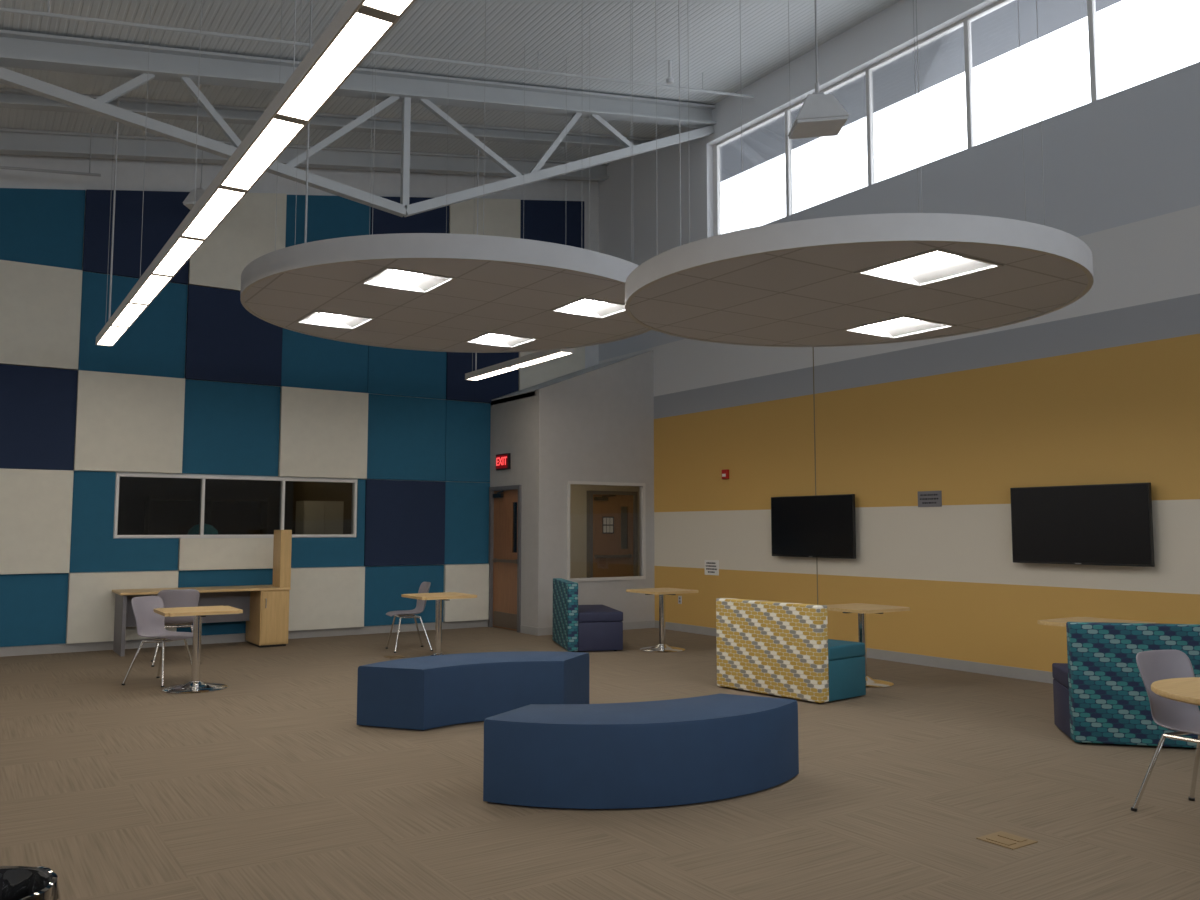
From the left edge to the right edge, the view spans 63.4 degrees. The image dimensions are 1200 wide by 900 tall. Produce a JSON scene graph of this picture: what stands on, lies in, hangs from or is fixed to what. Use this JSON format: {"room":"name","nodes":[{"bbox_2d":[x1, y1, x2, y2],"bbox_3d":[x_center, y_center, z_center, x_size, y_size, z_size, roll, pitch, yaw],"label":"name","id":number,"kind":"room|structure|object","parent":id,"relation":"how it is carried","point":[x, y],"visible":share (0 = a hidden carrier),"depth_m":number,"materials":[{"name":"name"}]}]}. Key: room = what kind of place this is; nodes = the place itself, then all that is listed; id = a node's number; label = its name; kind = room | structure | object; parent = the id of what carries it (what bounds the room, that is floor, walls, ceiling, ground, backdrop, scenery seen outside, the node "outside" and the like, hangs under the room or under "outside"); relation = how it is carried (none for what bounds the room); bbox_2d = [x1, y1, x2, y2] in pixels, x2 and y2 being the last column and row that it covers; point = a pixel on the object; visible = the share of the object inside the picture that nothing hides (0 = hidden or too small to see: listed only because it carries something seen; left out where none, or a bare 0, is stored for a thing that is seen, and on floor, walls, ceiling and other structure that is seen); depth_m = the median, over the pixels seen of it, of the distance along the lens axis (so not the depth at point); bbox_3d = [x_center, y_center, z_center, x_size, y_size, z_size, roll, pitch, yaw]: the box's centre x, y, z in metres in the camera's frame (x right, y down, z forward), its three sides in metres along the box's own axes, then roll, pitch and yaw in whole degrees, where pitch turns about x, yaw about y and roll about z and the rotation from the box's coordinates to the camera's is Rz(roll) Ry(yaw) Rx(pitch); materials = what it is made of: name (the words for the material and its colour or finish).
{"room":"student lounge","nodes":[
{"label":"student lounge","id":0,"kind":"room"},
{"bbox_2d":[117,477,351,534],"bbox_3d":[-6.526,1.388,15.832,5.900,2.800,0.100,3,-6,-33],"label":"wall","id":1,"kind":"structure","parent":0,"point":[133,491],"depth_m":15.99,"materials":[{"name":"paint"}]},
{"bbox_2d":[0,154,598,646],"bbox_3d":[-6.291,-1.375,12.390,15.450,7.749,0.150,3,-6,-33],"label":"wall","id":2,"kind":"structure","parent":0,"point":[173,176],"depth_m":13.54,"materials":[{"name":"paint"}]},
{"bbox_2d":[0,573,68,646],"bbox_3d":[-7.023,1.903,11.528,1.237,0.847,0.027,3,-6,-33],"label":"acoustic panel","id":3,"kind":"object","parent":2,"relation":"attached to","point":[33,607],"visible":1,"depth_m":11.66,"materials":[{"name":"teal fabric"}]},
{"bbox_2d":[0,469,73,573],"bbox_3d":[-7.010,0.850,11.594,1.237,1.247,0.074,3,-6,-33],"label":"acoustic panel","id":4,"kind":"object","parent":2,"relation":"attached to","point":[36,505],"visible":1,"depth_m":11.69,"materials":[{"name":"beige fabric"}]},
{"bbox_2d":[0,364,77,469],"bbox_3d":[-7.017,-0.397,11.706,1.237,1.242,0.049,3,-6,-33],"label":"acoustic panel","id":5,"kind":"object","parent":2,"relation":"attached to","point":[38,404],"visible":1,"depth_m":11.80,"materials":[{"name":"blue fabric"}]},
{"bbox_2d":[0,260,81,369],"bbox_3d":[-7.010,-1.649,11.797,1.237,1.252,0.074,3,-6,-33],"label":"acoustic panel","id":6,"kind":"object","parent":2,"relation":"attached to","point":[40,305],"visible":1,"depth_m":11.86,"materials":[{"name":"beige fabric"}]},
{"bbox_2d":[0,188,85,269],"bbox_3d":[-7.023,-2.796,11.910,1.237,1.037,0.027,3,-6,-33],"label":"acoustic panel","id":7,"kind":"object","parent":2,"relation":"attached to","point":[38,226],"visible":1,"depth_m":11.99,"materials":[{"name":"teal fabric"}]},
{"bbox_2d":[66,571,178,643],"bbox_3d":[-5.972,1.958,12.195,1.237,0.847,0.074,3,-6,-33],"label":"acoustic panel","id":8,"kind":"object","parent":2,"relation":"attached to","point":[91,598],"visible":0.57,"depth_m":12.02,"materials":[{"name":"beige fabric"}]},
{"bbox_2d":[69,471,178,572],"bbox_3d":[-5.985,0.908,12.300,1.237,1.247,0.027,3,-6,-33],"label":"acoustic panel","id":9,"kind":"object","parent":2,"relation":"attached to","point":[93,548],"visible":1,"depth_m":12.14,"materials":[{"name":"teal fabric"}]},
{"bbox_2d":[74,370,184,472],"bbox_3d":[-5.972,-0.342,12.382,1.237,1.242,0.074,3,-6,-33],"label":"acoustic panel","id":10,"kind":"object","parent":2,"relation":"attached to","point":[125,422],"visible":1,"depth_m":12.34,"materials":[{"name":"beige fabric"}]},
{"bbox_2d":[78,271,187,378],"bbox_3d":[-5.985,-1.592,12.503,1.237,1.252,0.027,3,-6,-33],"label":"acoustic panel","id":11,"kind":"object","parent":2,"relation":"attached to","point":[154,344],"visible":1,"depth_m":12.49,"materials":[{"name":"teal fabric"}]},
{"bbox_2d":[83,189,189,284],"bbox_3d":[-5.979,-2.847,12.596,1.237,1.249,0.049,3,-6,-33],"label":"acoustic panel","id":12,"kind":"object","parent":2,"relation":"attached to","point":[163,211],"visible":0.79,"depth_m":12.51,"materials":[{"name":"blue fabric"}]},
{"bbox_2d":[176,569,272,635],"bbox_3d":[-4.948,2.015,12.900,1.237,0.847,0.027,3,-6,-33],"label":"acoustic panel","id":13,"kind":"object","parent":2,"relation":"attached to","point":[237,577],"visible":0.29,"depth_m":12.86,"materials":[{"name":"teal fabric"}]},
{"bbox_2d":[178,538,273,569],"bbox_3d":[-4.935,1.379,12.932,1.237,0.411,0.074,3,-6,-33],"label":"acoustic panel","id":14,"kind":"object","parent":2,"relation":"attached to","point":[194,553],"visible":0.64,"depth_m":12.87,"materials":[{"name":"beige fabric"}]},
{"bbox_2d":[182,379,280,475],"bbox_3d":[-4.948,-0.285,13.088,1.237,1.242,0.027,3,-6,-33],"label":"acoustic panel","id":15,"kind":"object","parent":2,"relation":"attached to","point":[230,428],"visible":1,"depth_m":13.06,"materials":[{"name":"teal fabric"}]},
{"bbox_2d":[185,285,282,385],"bbox_3d":[-4.942,-1.537,13.180,1.237,1.252,0.049,3,-6,-33],"label":"acoustic panel","id":16,"kind":"object","parent":2,"relation":"attached to","point":[225,342],"visible":0.86,"depth_m":13.11,"materials":[{"name":"blue fabric"}]},
{"bbox_2d":[114,473,357,537],"bbox_3d":[-4.825,0.772,13.137,3.130,0.810,0.120,3,-6,-33],"label":"window","id":17,"kind":"structure","parent":2,"relation":"in","point":[118,475],"depth_m":13.03,"materials":[{"name":"paint"}]},
{"bbox_2d":[188,193,286,290],"bbox_3d":[-4.935,-2.897,13.280,1.237,1.460,0.074,3,-6,-33],"label":"acoustic panel","id":18,"kind":"object","parent":2,"relation":"attached to","point":[247,233],"visible":0.57,"depth_m":13.25,"materials":[{"name":"beige fabric"}]},
{"bbox_2d":[0,620,487,656],"bbox_3d":[-7.120,2.380,11.433,12.950,0.110,0.015,3,-6,-33],"label":"baseboard","id":19,"kind":"structure","parent":2,"relation":"attached to","point":[225,638],"depth_m":12.85,"materials":[{"name":"plastic"}]},
{"bbox_2d":[278,386,367,478],"bbox_3d":[-3.898,-0.231,13.754,1.237,1.242,0.074,3,-6,-33],"label":"acoustic panel","id":20,"kind":"object","parent":2,"relation":"attached to","point":[323,433],"visible":1,"depth_m":13.70,"materials":[{"name":"beige fabric"}]},
{"bbox_2d":[281,328,367,392],"bbox_3d":[-3.911,-1.480,13.875,1.237,1.252,0.027,3,-6,-33],"label":"acoustic panel","id":21,"kind":"object","parent":2,"relation":"attached to","point":[308,361],"visible":0.64,"depth_m":13.82,"materials":[{"name":"teal fabric"}]},
{"bbox_2d":[288,567,364,630],"bbox_3d":[-3.898,2.069,13.567,1.237,0.847,0.074,3,-6,-33],"label":"acoustic panel","id":22,"kind":"object","parent":2,"relation":"attached to","point":[328,597],"visible":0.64,"depth_m":13.58,"materials":[{"name":"beige fabric"}]},
{"bbox_2d":[285,195,370,247],"bbox_3d":[-3.911,-2.945,13.995,1.237,1.672,0.027,3,-6,-33],"label":"acoustic panel","id":23,"kind":"object","parent":2,"relation":"attached to","point":[328,217],"visible":0.29,"depth_m":13.98,"materials":[{"name":"teal fabric"}]},
{"bbox_2d":[291,479,365,567],"bbox_3d":[-3.911,1.019,13.672,1.237,1.247,0.027,3,-6,-33],"label":"acoustic panel","id":24,"kind":"object","parent":2,"relation":"attached to","point":[348,551],"visible":0.82,"depth_m":13.74,"materials":[{"name":"teal fabric"}]},
{"bbox_2d":[364,565,443,625],"bbox_3d":[-2.873,2.127,14.273,1.237,0.847,0.027,3,-6,-33],"label":"acoustic panel","id":25,"kind":"object","parent":2,"relation":"attached to","point":[384,585],"visible":0.79,"depth_m":14.20,"materials":[{"name":"teal fabric"}]},
{"bbox_2d":[364,479,445,565],"bbox_3d":[-2.867,1.074,14.349,1.237,1.247,0.049,3,-6,-33],"label":"acoustic panel","id":26,"kind":"object","parent":2,"relation":"attached to","point":[405,520],"visible":1,"depth_m":14.31,"materials":[{"name":"blue fabric"}]},
{"bbox_2d":[367,394,445,480],"bbox_3d":[-2.873,-0.173,14.460,1.237,1.242,0.027,3,-6,-33],"label":"acoustic panel","id":27,"kind":"object","parent":2,"relation":"attached to","point":[407,435],"visible":1,"depth_m":14.44,"materials":[{"name":"teal fabric"}]},
{"bbox_2d":[367,346,446,398],"bbox_3d":[-2.873,-1.424,14.562,1.237,1.252,0.027,3,-6,-33],"label":"acoustic panel","id":28,"kind":"object","parent":2,"relation":"attached to","point":[391,371],"visible":0.64,"depth_m":14.52,"materials":[{"name":"teal fabric"}]},
{"bbox_2d":[370,196,448,234],"bbox_3d":[-2.867,-2.996,14.680,1.237,1.884,0.049,3,-6,-33],"label":"acoustic panel","id":29,"kind":"object","parent":2,"relation":"attached to","point":[432,221],"visible":0.07,"depth_m":14.71,"materials":[{"name":"blue fabric"}]},
{"bbox_2d":[443,564,488,621],"bbox_3d":[-2.024,2.170,14.806,0.754,0.847,0.074,3,-6,-33],"label":"acoustic panel","id":30,"kind":"object","parent":2,"relation":"attached to","point":[473,579],"visible":0.93,"depth_m":14.77,"materials":[{"name":"beige fabric"}]},
{"bbox_2d":[445,482,489,563],"bbox_3d":[-2.037,1.120,14.911,0.754,1.247,0.027,3,-6,-33],"label":"acoustic panel","id":31,"kind":"object","parent":2,"relation":"attached to","point":[466,503],"visible":1,"depth_m":14.89,"materials":[{"name":"teal fabric"}]},
{"bbox_2d":[445,400,490,482],"bbox_3d":[-2.037,-0.128,15.013,0.754,1.242,0.027,3,-6,-33],"label":"acoustic panel","id":32,"kind":"object","parent":2,"relation":"attached to","point":[468,424],"visible":1,"depth_m":14.99,"materials":[{"name":"teal fabric"}]},
{"bbox_2d":[446,352,518,402],"bbox_3d":[-1.830,-1.369,15.239,1.237,1.252,0.049,3,-6,-33],"label":"acoustic panel","id":33,"kind":"object","parent":2,"relation":"attached to","point":[485,390],"visible":0.61,"depth_m":15.14,"materials":[{"name":"blue fabric"}]},
{"bbox_2d":[449,198,520,237],"bbox_3d":[-1.823,-3.669,15.415,1.237,0.845,0.074,3,-6,-33],"label":"acoustic panel","id":34,"kind":"object","parent":2,"relation":"attached to","point":[501,216],"visible":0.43,"depth_m":15.40,"materials":[{"name":"beige fabric"}]},
{"bbox_2d":[519,347,584,389],"bbox_3d":[-0.786,-1.430,15.924,1.237,1.020,0.074,3,-6,-33],"label":"acoustic panel","id":35,"kind":"object","parent":2,"relation":"attached to","point":[538,373],"visible":0.43,"depth_m":15.85,"materials":[{"name":"beige fabric"}]},
{"bbox_2d":[520,200,583,248],"bbox_3d":[-0.792,-3.718,16.120,1.237,1.057,0.049,3,-6,-33],"label":"acoustic panel","id":36,"kind":"object","parent":2,"relation":"attached to","point":[559,222],"visible":0.64,"depth_m":16.11,"materials":[{"name":"blue fabric"}]},
{"bbox_2d":[0,0,900,162],"bbox_3d":[-1.364,-4.558,5.242,15.496,2.545,18.000,3,-6,-33],"label":"ceiling","id":37,"kind":"structure","parent":0,"point":[594,36],"depth_m":11.32,"materials":[{"name":"metal"}]},
{"bbox_2d":[0,128,100,176],"bbox_3d":[-9.152,-3.400,9.957,7.224,1.427,0.036,3,-6,-33],"label":"conduit","id":38,"kind":"object","parent":37,"relation":"attached to","point":[1,167],"visible":1,"depth_m":11.71,"materials":[{"name":"grey metal"}]},
{"bbox_2d":[183,125,204,209],"bbox_3d":[-5.034,-3.591,12.293,0.339,1.086,0.282,0,-5,-1],"label":"speaker","id":39,"kind":"object","parent":37,"relation":"hanging from","point":[197,193],"visible":0.5,"depth_m":12.15},
{"bbox_2d":[96,0,415,345],"bbox_3d":[-2.576,-2.983,6.559,0.176,2.872,10.980,3,-6,-33],"label":"linear pendant light","id":40,"kind":"object","parent":37,"relation":"hanging from","point":[359,26],"visible":0.94,"depth_m":5.21,"materials":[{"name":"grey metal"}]},
{"bbox_2d":[0,128,608,180],"bbox_3d":[-6.132,-3.838,12.305,15.014,2.716,0.160,3,-6,-33],"label":"roof beam","id":41,"kind":"structure","parent":37,"relation":"attached to","point":[12,141],"depth_m":13.48,"materials":[{"name":"white metal"}]},
{"bbox_2d":[0,88,652,149],"bbox_3d":[-5.441,-3.973,11.270,14.998,2.616,0.160,3,-6,-33],"label":"roof beam","id":42,"kind":"structure","parent":37,"relation":"attached to","point":[9,98],"depth_m":12.57,"materials":[{"name":"white metal"}]},
{"bbox_2d":[0,30,716,216],"bbox_3d":[-4.612,-3.989,10.018,15.036,2.730,0.220,3,-6,-33],"label":"roof truss","id":43,"kind":"object","parent":37,"relation":"attached to","point":[25,50],"visible":0.97,"depth_m":11.13,"materials":[{"name":"white metal"}]},
{"bbox_2d":[0,0,753,97],"bbox_3d":[-4.059,-4.019,9.184,14.806,2.547,0.036,3,-6,-33],"label":"pipe","id":44,"kind":"object","parent":37,"relation":"hanging from","point":[2,9],"visible":0.86,"depth_m":9.90,"materials":[{"name":"white metal"}]},
{"bbox_2d":[240,0,651,352],"bbox_3d":[-1.329,-3.083,9.409,3.940,3.612,3.940,3,-6,-33],"label":"disc","id":45,"kind":"object","parent":37,"relation":"hanging from","point":[501,285],"visible":0.84,"depth_m":8.40,"materials":[{"name":"tile"}]},
{"bbox_2d":[295,311,374,328],"bbox_3d":[-2.597,-1.311,9.522,0.598,0.094,0.598,3,-6,-33],"label":"recessed light","id":46,"kind":"object","parent":45,"relation":"attached to","point":[319,318],"visible":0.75,"depth_m":9.65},
{"bbox_2d":[359,267,455,292],"bbox_3d":[-1.585,-1.435,8.002,0.598,0.094,0.598,3,-6,-33],"label":"recessed light","id":47,"kind":"object","parent":45,"relation":"attached to","point":[393,278],"visible":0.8,"depth_m":8.12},
{"bbox_2d":[464,333,537,347],"bbox_3d":[-1.072,-1.229,10.530,0.598,0.094,0.598,3,-6,-33],"label":"recessed light","id":48,"kind":"object","parent":45,"relation":"attached to","point":[493,339],"visible":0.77,"depth_m":10.67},
{"bbox_2d":[549,298,625,318],"bbox_3d":[-0.060,-1.353,9.011,0.598,0.094,0.598,3,-6,-33],"label":"recessed light","id":49,"kind":"object","parent":45,"relation":"attached to","point":[587,307],"visible":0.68,"depth_m":9.15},
{"bbox_2d":[465,348,573,380],"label":"linear pendant light","id":50,"kind":"object","parent":37,"relation":"hanging from","point":[514,364],"depth_m":12.40,"materials":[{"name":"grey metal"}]},
{"bbox_2d":[788,0,848,138],"bbox_3d":[1.965,-3.964,8.855,0.471,2.186,0.391,0,-5,-1],"label":"speaker","id":51,"kind":"object","parent":37,"relation":"hanging from","point":[820,114],"visible":1,"depth_m":8.64},
{"bbox_2d":[789,116,847,138],"bbox_3d":[1.965,-2.906,8.770,0.450,0.064,0.370,0,-5,-1],"label":"grille","id":52,"kind":"object","parent":51,"relation":"attached to","point":[803,126],"depth_m":8.70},
{"bbox_2d":[625,0,1093,346],"bbox_3d":[1.692,-3.098,6.857,3.040,4.227,3.040,3,-6,-33],"label":"disc","id":53,"kind":"object","parent":37,"relation":"hanging from","point":[793,283],"visible":0.99,"depth_m":6.13,"materials":[{"name":"tile"}]},
{"bbox_2d":[842,316,956,338],"bbox_3d":[2.285,-0.979,7.447,0.598,0.094,0.598,3,-6,-33],"label":"recessed light","id":54,"kind":"object","parent":53,"relation":"attached to","point":[902,326],"visible":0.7,"depth_m":7.56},
{"bbox_2d":[854,248,1003,286],"bbox_3d":[1.944,-1.116,5.762,0.598,0.094,0.598,3,-6,-33],"label":"recessed light","id":55,"kind":"object","parent":53,"relation":"attached to","point":[936,265],"visible":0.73,"depth_m":5.86,"materials":[{"name":"plastic"}]},
{"bbox_2d":[490,391,534,626],"bbox_3d":[-1.505,0.962,14.916,0.120,3.500,2.230,3,-6,-33],"label":"wall","id":56,"kind":"structure","parent":0,"point":[512,430],"depth_m":14.29,"materials":[{"name":"grey paint"}]},
{"bbox_2d":[488,485,521,632],"bbox_3d":[-1.413,1.617,14.641,0.172,2.150,0.980,3,-6,-33],"label":"door","id":57,"kind":"structure","parent":56,"relation":"in","point":[504,501],"depth_m":14.66,"materials":[{"name":"brown wood"}]},
{"bbox_2d":[491,352,644,404],"bbox_3d":[-0.480,-1.124,15.287,2.050,0.859,1.430,3,-6,-33],"label":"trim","id":58,"kind":"structure","parent":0,"point":[533,388],"depth_m":15.13,"materials":[{"name":"paint"}]},
{"bbox_2d":[534,350,654,627],"bbox_3d":[-0.051,0.533,14.505,2.050,4.289,0.120,3,-6,-33],"label":"wall","id":59,"kind":"structure","parent":0,"point":[597,425],"depth_m":14.42,"materials":[{"name":"grey paint"}]},
{"bbox_2d":[539,620,654,635],"bbox_3d":[-0.020,2.611,14.275,2.035,0.110,0.015,3,-6,-33],"label":"baseboard","id":60,"kind":"structure","parent":59,"relation":"attached to","point":[638,624],"depth_m":14.59,"materials":[{"name":"plastic"}]},
{"bbox_2d":[567,481,645,581],"bbox_3d":[0.086,1.210,14.505,1.400,1.460,0.100,3,-6,-33],"label":"window","id":61,"kind":"structure","parent":59,"relation":"in","point":[642,503],"depth_m":14.69,"materials":[{"name":"paint"}]},
{"bbox_2d":[0,627,1199,899],"bbox_3d":[-1.456,2.114,6.565,17.400,0.150,21.200,3,-6,-33],"label":"floor","id":62,"kind":"structure","parent":0,"point":[267,785],"depth_m":5.33,"materials":[{"name":"carpet"}]},
{"bbox_2d":[0,866,60,899],"bbox_3d":[-1.504,1.372,2.309,0.368,0.639,0.366,3,-6,-33],"label":"waste bin","id":63,"kind":"object","parent":62,"relation":"on","point":[22,882],"visible":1,"depth_m":2.48,"materials":[{"name":"black plastic"}]},
{"bbox_2d":[122,596,192,686],"bbox_3d":[-4.306,1.867,9.568,0.512,0.834,0.506,-1,-5,16],"label":"shell chair","id":64,"kind":"object","parent":62,"relation":"on","point":[150,624],"visible":0.93,"depth_m":9.62,"materials":[{"name":"grey plastic"}]},
{"bbox_2d":[151,589,200,666],"bbox_3d":[-4.773,1.981,10.970,0.506,0.834,0.512,2,-5,-25],"label":"shell chair","id":65,"kind":"object","parent":62,"relation":"on","point":[181,597],"visible":0.69,"depth_m":10.81,"materials":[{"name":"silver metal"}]},
{"bbox_2d":[153,606,242,693],"bbox_3d":[-3.811,1.880,9.183,0.680,0.742,0.680,3,-6,-33],"label":"pedestal table","id":66,"kind":"object","parent":62,"relation":"on","point":[195,685],"visible":1,"depth_m":9.13,"materials":[{"name":"brown wood"}]},
{"bbox_2d":[112,530,291,656],"bbox_3d":[-5.023,1.758,12.304,1.990,1.490,0.771,3,-6,-33],"label":"desk","id":67,"kind":"object","parent":62,"relation":"on","point":[265,608],"visible":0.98,"depth_m":12.46,"materials":[{"name":"brown wood"}]},
{"bbox_2d":[112,585,290,594],"bbox_3d":[-5.029,1.769,12.312,1.990,0.030,0.750,3,-6,-33],"label":"countertop","id":68,"kind":"structure","parent":67,"relation":"on","point":[248,587],"depth_m":12.20,"materials":[{"name":"brown wood"}]},
{"bbox_2d":[144,496,269,534],"bbox_3d":[-6.287,1.766,15.539,1.810,2.000,0.400,3,-6,-33],"label":"shelf","id":69,"kind":"object","parent":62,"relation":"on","point":[264,529],"visible":0.4,"depth_m":15.52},
{"bbox_2d":[295,501,343,533],"bbox_3d":[-4.553,1.807,15.736,0.640,1.950,0.485,3,-6,-33],"label":"storage cabinet","id":70,"kind":"object","parent":62,"relation":"on","point":[312,517],"visible":0.21,"depth_m":15.61,"materials":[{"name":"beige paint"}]},
{"bbox_2d":[385,582,432,652],"bbox_3d":[-2.388,2.076,12.146,0.512,0.834,0.506,2,-5,-25],"label":"shell chair","id":71,"kind":"object","parent":62,"relation":"on","point":[424,587],"visible":0.88,"depth_m":12.22,"materials":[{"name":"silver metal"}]},
{"bbox_2d":[401,592,476,656],"bbox_3d":[-1.865,2.047,11.235,0.680,0.742,0.680,3,-6,-33],"label":"pedestal table","id":72,"kind":"object","parent":62,"relation":"on","point":[438,597],"visible":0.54,"depth_m":11.20,"materials":[{"name":"brown wood"}]},
{"bbox_2d":[357,651,588,729],"bbox_3d":[-0.972,1.914,7.840,1.952,0.455,0.814,2,-5,-25],"label":"bench","id":73,"kind":"object","parent":62,"relation":"on","point":[425,692],"visible":0.88,"depth_m":7.55,"materials":[{"name":"blue fabric"}]},
{"bbox_2d":[552,578,622,651],"bbox_3d":[-0.175,2.103,12.530,0.695,0.840,1.240,1,-5,-12],"label":"booth seat","id":74,"kind":"object","parent":62,"relation":"on","point":[576,627],"visible":0.99,"depth_m":11.94,"materials":[{"name":"blue fabric"}]},
{"bbox_2d":[578,605,622,621],"bbox_3d":[-0.111,2.103,12.543,0.565,0.118,1.240,1,-5,-12],"label":"seat cushion","id":75,"kind":"object","parent":74,"relation":"on","point":[586,613],"depth_m":11.97,"materials":[{"name":"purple fabric"}]},
{"bbox_2d":[483,693,798,808],"bbox_3d":[0.292,1.735,5.636,1.952,0.455,0.772,2,-5,-18],"label":"bench","id":76,"kind":"object","parent":62,"relation":"on","point":[691,750],"visible":1,"depth_m":5.30,"materials":[{"name":"blue fabric"}]},
{"bbox_2d":[626,588,698,652],"bbox_3d":[0.777,2.120,12.134,0.680,0.742,0.680,3,-6,-33],"label":"pedestal table","id":77,"kind":"object","parent":62,"relation":"on","point":[661,647],"visible":1,"depth_m":12.06,"materials":[{"name":"brown wood"}]},
{"bbox_2d":[716,598,865,702],"bbox_3d":[1.749,1.817,9.014,0.665,0.840,1.220,4,-6,-39],"label":"booth seat","id":78,"kind":"object","parent":62,"relation":"on","point":[783,649],"visible":1,"depth_m":8.67,"materials":[{"name":"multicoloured fabric"}]},
{"bbox_2d":[828,639,864,660],"bbox_3d":[1.799,1.819,9.056,0.535,0.118,1.220,4,-6,-39],"label":"seat cushion","id":79,"kind":"object","parent":78,"relation":"on","point":[838,650],"depth_m":8.62,"materials":[{"name":"teal fabric"}]},
{"bbox_2d":[826,603,909,687],"bbox_3d":[2.566,1.905,9.501,0.680,0.742,0.680,3,-6,-33],"label":"pedestal table","id":80,"kind":"object","parent":62,"relation":"on","point":[862,609],"visible":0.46,"depth_m":9.42,"materials":[{"name":"brown wood"}]},
{"bbox_2d":[976,831,1037,849],"bbox_3d":[1.966,1.883,4.696,0.200,0.008,0.200,3,-6,-33],"label":"outlet cover","id":81,"kind":"object","parent":62,"relation":"on","point":[1004,839],"visible":1,"depth_m":4.68,"materials":[{"name":"gold metal"}]},
{"bbox_2d":[1037,617,1158,626],"bbox_3d":[4.086,1.780,7.958,0.680,0.742,0.680,3,-6,-33],"label":"pedestal table","id":82,"kind":"object","parent":62,"relation":"on","point":[1061,622],"visible":0.04,"depth_m":8.04,"materials":[{"name":"brown wood"}]},
{"bbox_2d":[1052,622,1199,747],"bbox_3d":[3.988,1.652,6.985,1.240,0.840,0.655,-1,-5,13],"label":"booth seat","id":83,"kind":"object","parent":62,"relation":"on","point":[1100,695],"visible":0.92,"depth_m":6.75,"materials":[{"name":"teal fabric"}]},
{"bbox_2d":[1052,663,1068,687],"bbox_3d":[4.003,1.656,7.048,1.240,0.118,0.525,-1,-5,13],"label":"seat cushion","id":84,"kind":"object","parent":83,"relation":"on","point":[1060,672],"depth_m":7.20,"materials":[{"name":"purple fabric"}]},
{"bbox_2d":[1131,650,1199,811],"bbox_3d":[3.166,1.504,5.112,0.506,0.834,0.512,2,-5,-25],"label":"shell chair","id":85,"kind":"object","parent":62,"relation":"on","point":[1153,665],"visible":0.94,"depth_m":5.28,"materials":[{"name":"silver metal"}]},
{"bbox_2d":[1151,677,1199,705],"bbox_3d":[3.097,1.499,4.505,0.920,0.742,0.920,3,-6,-33],"label":"pedestal table","id":86,"kind":"object","parent":62,"relation":"on","point":[1185,690],"visible":1,"depth_m":4.62,"materials":[{"name":"brown wood"}]},
{"bbox_2d":[570,484,639,577],"bbox_3d":[-0.365,1.501,16.914,4.030,2.750,0.100,3,-6,-33],"label":"wall","id":87,"kind":"structure","parent":0,"point":[578,493],"depth_m":16.89,"materials":[{"name":"beige paint"}]},
{"bbox_2d":[587,490,637,577],"bbox_3d":[0.228,1.811,17.144,1.020,2.170,0.172,3,-6,-33],"label":"door","id":88,"kind":"structure","parent":87,"relation":"in","point":[605,555],"depth_m":17.15,"materials":[{"name":"brown wood"}]},
{"bbox_2d":[599,0,1199,671],"bbox_3d":[4.963,-1.645,9.188,0.250,7.768,17.950,3,-6,-33],"label":"wall","id":89,"kind":"structure","parent":0,"point":[1102,387],"depth_m":10.52,"materials":[{"name":"paint"}]},
{"bbox_2d":[713,109,787,235],"bbox_3d":[2.116,-3.791,13.711,0.060,1.540,1.520,3,-6,-33],"label":"window","id":90,"kind":"structure","parent":89,"relation":"in","point":[761,163],"depth_m":13.69,"materials":[{"name":"glass"}]},
{"bbox_2d":[771,494,855,558],"bbox_3d":[2.661,0.953,12.116,0.124,0.765,1.390,3,-6,-33],"label":"television","id":91,"kind":"object","parent":89,"relation":"attached to","point":[817,526],"visible":1,"depth_m":12.02,"materials":[{"name":"black plastic"}]},
{"bbox_2d":[786,68,869,215],"bbox_3d":[2.924,-3.890,12.498,0.060,1.540,1.400,3,-6,-33],"label":"window","id":92,"kind":"structure","parent":89,"relation":"in","point":[826,168],"depth_m":12.40,"materials":[{"name":"glass"}]},
{"bbox_2d":[654,620,1053,683],"bbox_3d":[5.267,2.115,8.182,0.015,0.110,16.050,3,-6,-33],"label":"baseboard","id":93,"kind":"structure","parent":89,"relation":"attached to","point":[961,665],"depth_m":10.50,"materials":[{"name":"plastic"}]},
{"bbox_2d":[867,18,968,184],"bbox_3d":[3.698,-3.984,11.336,0.060,1.540,1.400,3,-6,-33],"label":"window","id":94,"kind":"structure","parent":89,"relation":"in","point":[891,80],"depth_m":11.62,"materials":[{"name":"glass"}]},
{"bbox_2d":[918,491,941,506],"bbox_3d":[3.648,0.542,10.760,0.012,0.175,0.310,3,-6,-33],"label":"plaque","id":95,"kind":"object","parent":89,"relation":"attached to","point":[925,498],"visible":1,"depth_m":10.75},
{"bbox_2d":[920,0,1122,91],"bbox_3d":[5.581,-5.133,10.034,1.400,0.380,18.200,3,-6,-33],"label":"roof overhang","id":96,"kind":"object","parent":89,"relation":"attached to","point":[996,33],"depth_m":11.40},
{"bbox_2d":[965,0,1093,147],"bbox_3d":[4.472,-4.079,10.173,0.060,1.540,1.400,3,-6,-33],"label":"window","id":97,"kind":"structure","parent":89,"relation":"in","point":[1000,3],"depth_m":10.70,"materials":[{"name":"paint"}]},
{"bbox_2d":[1010,482,1154,566],"bbox_3d":[4.568,0.712,9.251,0.124,0.750,1.370,3,-6,-33],"label":"television","id":98,"kind":"object","parent":89,"relation":"attached to","point":[1099,524],"visible":1,"depth_m":9.15,"materials":[{"name":"black plastic"}]},
{"bbox_2d":[1089,0,1099,100],"bbox_3d":[5.246,-4.173,9.010,0.060,1.540,1.400,3,-6,-33],"label":"window frame","id":99,"kind":"structure","parent":89,"relation":"in","point":[1092,2],"depth_m":9.55,"materials":[{"name":"paint"}]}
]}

